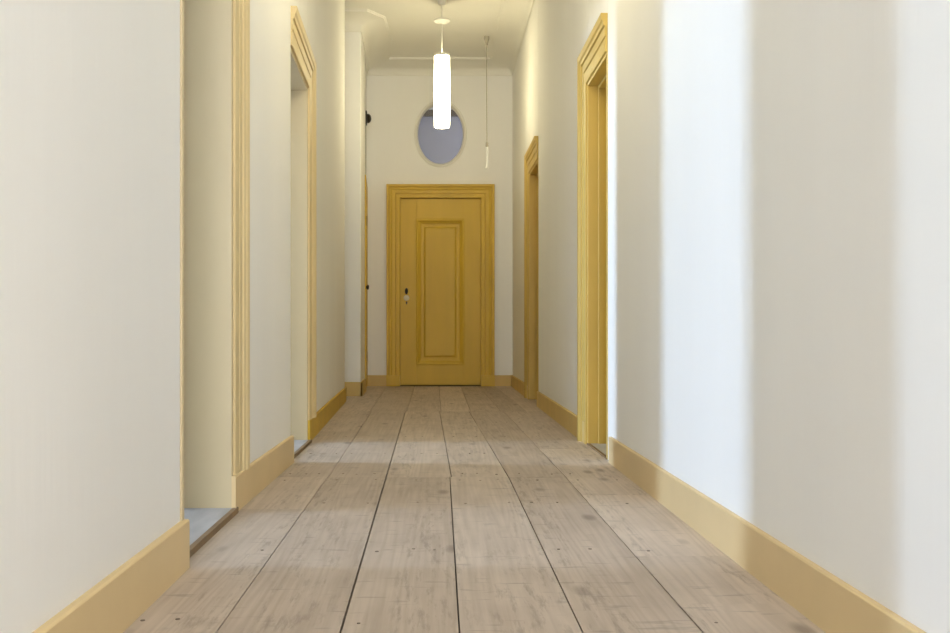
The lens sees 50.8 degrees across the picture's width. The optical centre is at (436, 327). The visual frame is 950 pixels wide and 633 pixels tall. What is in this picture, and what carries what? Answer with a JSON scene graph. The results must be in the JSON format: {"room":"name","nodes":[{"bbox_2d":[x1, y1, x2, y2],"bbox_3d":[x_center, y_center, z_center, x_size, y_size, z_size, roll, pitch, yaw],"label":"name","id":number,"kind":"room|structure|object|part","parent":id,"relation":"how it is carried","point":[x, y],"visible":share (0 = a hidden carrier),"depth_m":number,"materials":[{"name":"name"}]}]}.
{"room":"hallway","nodes":[
{"label":"hallway","id":0,"kind":"room"},
{"bbox_2d":[0,0,344,632],"bbox_3d":[-0.855,-1.130,2.950,0.325,3.660,11.902,0,0,0],"label":"wall","id":1,"kind":"structure","parent":0,"point":[90,89],"depth_m":2.10,"materials":[{"name":"white paint"}]},
{"bbox_2d":[32,519,189,632],"bbox_3d":[-0.680,0.585,2.092,0.019,0.134,1.244,0,0,0],"label":"baseboard","id":2,"kind":"structure","parent":1,"relation":"attached to","point":[115,602],"depth_m":2.19,"materials":[{"name":"yellow paint"}]},
{"bbox_2d":[180,0,232,520],"bbox_3d":[-0.817,-0.362,3.110,0.266,2.024,0.848,0,0,0],"label":"trim","id":3,"kind":"structure","parent":1,"relation":"attached to","point":[206,26],"depth_m":3.51,"materials":[{"name":"beige paint"}]},
{"bbox_2d":[184,507,238,556],"bbox_3d":[-0.850,0.650,3.110,0.300,0.039,0.840,0,0,0],"label":"threshold","id":4,"kind":"object","parent":1,"relation":"attached to","point":[205,523],"depth_m":3.27,"materials":[{"name":"white stone"}]},
{"bbox_2d":[233,0,249,474],"bbox_3d":[-0.707,-0.509,3.194,0.030,2.057,1.007,0,0,0],"label":"door frame","id":5,"kind":"structure","parent":1,"relation":"attached to","point":[241,8],"depth_m":3.62,"materials":[{"name":"paint"}]},
{"bbox_2d":[231,435,293,509],"bbox_3d":[-0.707,0.586,4.178,0.016,0.132,1.336,0,0,1],"label":"baseboard","id":6,"kind":"structure","parent":1,"relation":"attached to","point":[247,484],"depth_m":3.99,"materials":[{"name":"yellow paint"}]},
{"bbox_2d":[291,49,307,439],"bbox_3d":[-0.831,-0.362,5.270,0.238,2.024,0.868,0,0,0],"label":"trim","id":7,"kind":"structure","parent":1,"relation":"attached to","point":[299,89],"depth_m":5.68,"materials":[{"name":"beige paint"}]},
{"bbox_2d":[294,439,311,457],"bbox_3d":[-0.856,0.652,5.270,0.288,0.035,0.860,0,0,0],"label":"threshold","id":8,"kind":"object","parent":1,"relation":"attached to","point":[299,445],"depth_m":5.41,"materials":[{"name":"white stone"}]},
{"bbox_2d":[291,6,315,419],"bbox_3d":[-0.711,-0.517,5.366,0.034,2.085,1.050,0,0,-2],"label":"door frame","id":9,"kind":"structure","parent":1,"relation":"attached to","point":[300,45],"depth_m":5.74,"materials":[{"name":"paint"}]},
{"bbox_2d":[308,387,345,439],"bbox_3d":[-0.772,0.589,7.295,0.016,0.127,3.211,0,0,-1],"label":"baseboard","id":10,"kind":"structure","parent":1,"relation":"attached to","point":[331,407],"depth_m":6.72,"materials":[{"name":"paint"}]},
{"bbox_2d":[345,0,534,75],"bbox_3d":[-0.728,-2.893,4.100,3.145,0.137,14.200,0,0,0],"label":"crown molding","id":11,"kind":"structure","parent":1,"relation":"attached to","point":[513,17],"depth_m":10.44,"materials":[{"name":"paint"}]},
{"bbox_2d":[345,32,365,381],"bbox_3d":[-1.514,-1.130,10.375,1.572,3.660,1.650,0,0,0],"label":"wall","id":12,"kind":"structure","parent":0,"point":[355,65],"depth_m":9.55,"materials":[{"name":"white paint"}]},
{"bbox_2d":[361,378,365,395],"bbox_3d":[-0.727,0.584,9.906,0.017,0.137,0.745,0,0,-1],"label":"baseboard","id":13,"kind":"structure","parent":12,"relation":"attached to","point":[363,382],"depth_m":9.74,"materials":[{"name":"paint"}]},
{"bbox_2d":[365,175,367,386],"bbox_3d":[-0.759,-0.460,10.725,0.012,2.224,0.933,0,0,-3],"label":"door frame","id":14,"kind":"structure","parent":12,"relation":"attached to","point":[366,187],"depth_m":11.03,"materials":[{"name":"paint"}]},
{"bbox_2d":[366,216,368,363],"bbox_3d":[-0.768,-0.381,10.719,0.086,2.046,0.610,0,0,-3],"label":"door","id":15,"kind":"structure","parent":12,"relation":"in","point":[367,286],"depth_m":10.90,"materials":[{"name":"paint"}]},
{"bbox_3d":[-0.775,-0.383,10.724,0.034,1.562,0.372,0,0,-3],"label":"panel moulding","id":16,"kind":"part","parent":15,"relation":"part of","materials":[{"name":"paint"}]},
{"bbox_2d":[366,111,370,124],"bbox_3d":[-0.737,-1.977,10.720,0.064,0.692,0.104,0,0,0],"label":"bell","id":17,"kind":"object","parent":12,"relation":"attached to","point":[368,116],"visible":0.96,"depth_m":10.68,"materials":[{"name":"black metal"}]},
{"bbox_2d":[345,0,501,56],"bbox_3d":[-2.558,-3.010,4.030,7.285,0.100,14.360,0,0,0],"label":"ceiling","id":18,"kind":"structure","parent":0,"point":[414,32],"depth_m":9.75,"materials":[{"name":"paint"}]},
{"bbox_2d":[434,0,449,128],"bbox_3d":[0.045,-2.384,9.020,0.152,1.152,0.152,0,0,0],"label":"pendant lamp","id":19,"kind":"object","parent":18,"relation":"hanging from","point":[441,59],"visible":1,"depth_m":8.96,"materials":[{"name":"white glass"}]},
{"bbox_3d":[0.045,-2.137,9.020,0.148,0.658,0.148,0,0,0],"label":"lamp shade","id":20,"kind":"part","parent":19,"relation":"part of","materials":[{"name":"white"}]},
{"bbox_2d":[484,36,488,168],"bbox_3d":[0.504,-2.288,10.150,0.054,1.351,0.054,0,0,0],"label":"pull cord","id":21,"kind":"object","parent":18,"relation":"hanging from","point":[486,38],"visible":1,"depth_m":10.14,"materials":[{"name":"beige plastic"}]},
{"bbox_3d":[0.508,-1.726,10.150,0.039,0.226,0.029,0,0,0],"label":"pull handle","id":22,"kind":"part","parent":21,"relation":"part of","materials":[{"name":"white plastic"}]},
{"bbox_2d":[484,36,488,44],"bbox_3d":[0.504,-2.916,10.150,0.054,0.096,0.054,0,0,0],"label":"ceiling mount","id":23,"kind":"object","parent":18,"relation":"attached to","point":[486,38],"depth_m":10.13,"materials":[{"name":"beige plastic"}]},
{"bbox_2d":[366,76,511,374],"bbox_3d":[-0.077,-1.430,11.310,1.845,4.260,0.220,0,0,0],"label":"wall","id":24,"kind":"structure","parent":0,"point":[394,104],"depth_m":11.20,"materials":[{"name":"white paint"}]},
{"bbox_2d":[368,375,385,385],"bbox_3d":[-0.677,0.590,11.192,0.226,0.124,0.016,0,0,0],"label":"baseboard","id":25,"kind":"structure","parent":24,"relation":"attached to","point":[373,380],"depth_m":11.18,"materials":[{"name":"paint"}]},
{"bbox_2d":[400,199,480,384],"bbox_3d":[0.040,-0.407,11.228,0.899,2.086,0.072,0,0,0],"label":"door","id":26,"kind":"structure","parent":24,"relation":"in","point":[440,239],"depth_m":11.22,"materials":[{"name":"paint"}]},
{"bbox_3d":[0.036,-0.406,11.244,0.532,1.633,0.028,0,0,0],"label":"panel","id":27,"kind":"part","parent":26,"relation":"part of","materials":[{"name":"paint"}]},
{"bbox_3d":[0.036,-0.406,11.228,0.544,1.645,0.034,0,0,0],"label":"panel moulding","id":28,"kind":"part","parent":26,"relation":"part of","materials":[{"name":"paint"}]},
{"bbox_2d":[386,184,494,385],"bbox_3d":[0.040,-0.477,11.175,1.211,2.258,0.054,0,0,0],"label":"door frame","id":29,"kind":"structure","parent":24,"relation":"attached to","point":[394,192],"depth_m":11.17,"materials":[{"name":"paint"}]},
{"bbox_2d":[414,101,466,166],"bbox_3d":[0.039,-2.176,11.258,0.592,0.754,0.144,0,0,0],"label":"window","id":30,"kind":"structure","parent":24,"relation":"in","point":[453,107],"depth_m":11.19,"materials":[{"name":"white wood"}]},
{"bbox_2d":[400,385,480,386],"bbox_3d":[0.040,0.658,11.305,0.907,0.024,0.230,0,0,0],"label":"trim","id":31,"kind":"structure","parent":24,"relation":"attached to","point":[400,385],"depth_m":11.23,"materials":[{"name":"brown wood"}]},
{"bbox_2d":[400,198,480,198],"bbox_3d":[0.040,-0.404,11.310,0.909,2.107,0.220,0,0,0],"label":"trim","id":32,"kind":"structure","parent":24,"relation":"attached to","point":[400,198],"depth_m":11.22,"materials":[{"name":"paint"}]},
{"bbox_2d":[495,375,510,385],"bbox_3d":[0.744,0.590,11.192,0.202,0.124,0.016,0,0,0],"label":"baseboard","id":33,"kind":"structure","parent":24,"relation":"attached to","point":[500,380],"depth_m":11.18,"materials":[{"name":"paint"}]},
{"bbox_2d":[418,117,462,163],"bbox_3d":[0.000,-2.250,12.560,3.400,2.800,2.280,0,0,0],"label":"wall","id":34,"kind":"structure","parent":0,"point":[440,146],"depth_m":13.60,"materials":[{"name":"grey paint"}]},
{"bbox_2d":[423,110,457,116],"bbox_3d":[0.000,-2.917,13.575,3.200,0.082,0.050,0,0,0],"label":"beam","id":35,"kind":"structure","parent":34,"relation":"attached to","point":[429,113],"depth_m":13.55,"materials":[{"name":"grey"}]},
{"bbox_2d":[123,386,824,632],"bbox_3d":[0.005,0.680,4.080,1.970,0.060,14.360,0,0,0],"label":"floor","id":36,"kind":"structure","parent":0,"point":[417,509],"depth_m":2.95,"materials":[{"name":"brown wood"}]},
{"bbox_2d":[512,0,949,632],"bbox_3d":[0.965,-1.130,4.200,0.240,3.660,14.400,0,0,0],"label":"wall","id":37,"kind":"structure","parent":0,"point":[779,170],"depth_m":2.55,"materials":[{"name":"white paint"}]},
{"bbox_2d":[511,375,527,398],"bbox_3d":[0.837,0.589,10.175,0.016,0.127,2.050,0,0,0],"label":"baseboard","id":38,"kind":"structure","parent":37,"relation":"attached to","point":[517,384],"depth_m":10.17,"materials":[{"name":"paint"}]},
{"bbox_2d":[524,136,538,399],"bbox_3d":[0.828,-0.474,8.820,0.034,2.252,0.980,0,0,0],"label":"door frame","id":39,"kind":"structure","parent":37,"relation":"attached to","point":[531,156],"depth_m":9.20,"materials":[{"name":"paint"}]},
{"bbox_2d":[537,391,584,443],"bbox_3d":[0.837,0.589,6.980,0.016,0.127,2.700,0,0,0],"label":"baseboard","id":40,"kind":"structure","parent":37,"relation":"attached to","point":[560,414],"depth_m":6.71,"materials":[{"name":"paint"}]},
{"bbox_2d":[577,13,607,443],"bbox_3d":[0.828,-0.454,5.370,0.034,2.212,0.840,0,0,0],"label":"door frame","id":41,"kind":"structure","parent":37,"relation":"attached to","point":[594,49],"depth_m":5.68,"materials":[{"name":"paint"}]},
{"bbox_2d":[587,443,606,458],"bbox_3d":[0.929,0.656,5.275,0.182,0.027,0.650,0,0,0],"label":"threshold","id":42,"kind":"object","parent":37,"relation":"attached to","point":[599,448],"depth_m":5.36,"materials":[{"name":"beige wood"}]},
{"bbox_2d":[587,50,607,458],"bbox_3d":[0.968,-0.362,5.275,0.254,2.024,0.658,0,0,0],"label":"trim","id":43,"kind":"structure","parent":37,"relation":"attached to","point":[597,86],"depth_m":5.58,"materials":[{"name":"paint"}]},
{"bbox_2d":[609,437,925,632],"bbox_3d":[0.837,0.589,0.917,0.016,0.127,7.835,0,0,0],"label":"baseboard","id":44,"kind":"structure","parent":37,"relation":"attached to","point":[833,605],"depth_m":2.51,"materials":[{"name":"yellow paint"}]},
{"bbox_3d":[-1.720,-1.130,8.850,1.360,3.660,1.700,0,0,0],"label":"wall","id":45,"kind":"structure","parent":0,"visible":0},
{"bbox_2d":[345,382,361,395],"bbox_3d":[-1.506,0.584,9.542,1.588,0.137,0.016,0,0,0],"label":"baseboard","id":46,"kind":"structure","parent":45,"relation":"attached to","point":[352,388],"depth_m":9.53,"materials":[{"name":"paint"}]}
]}

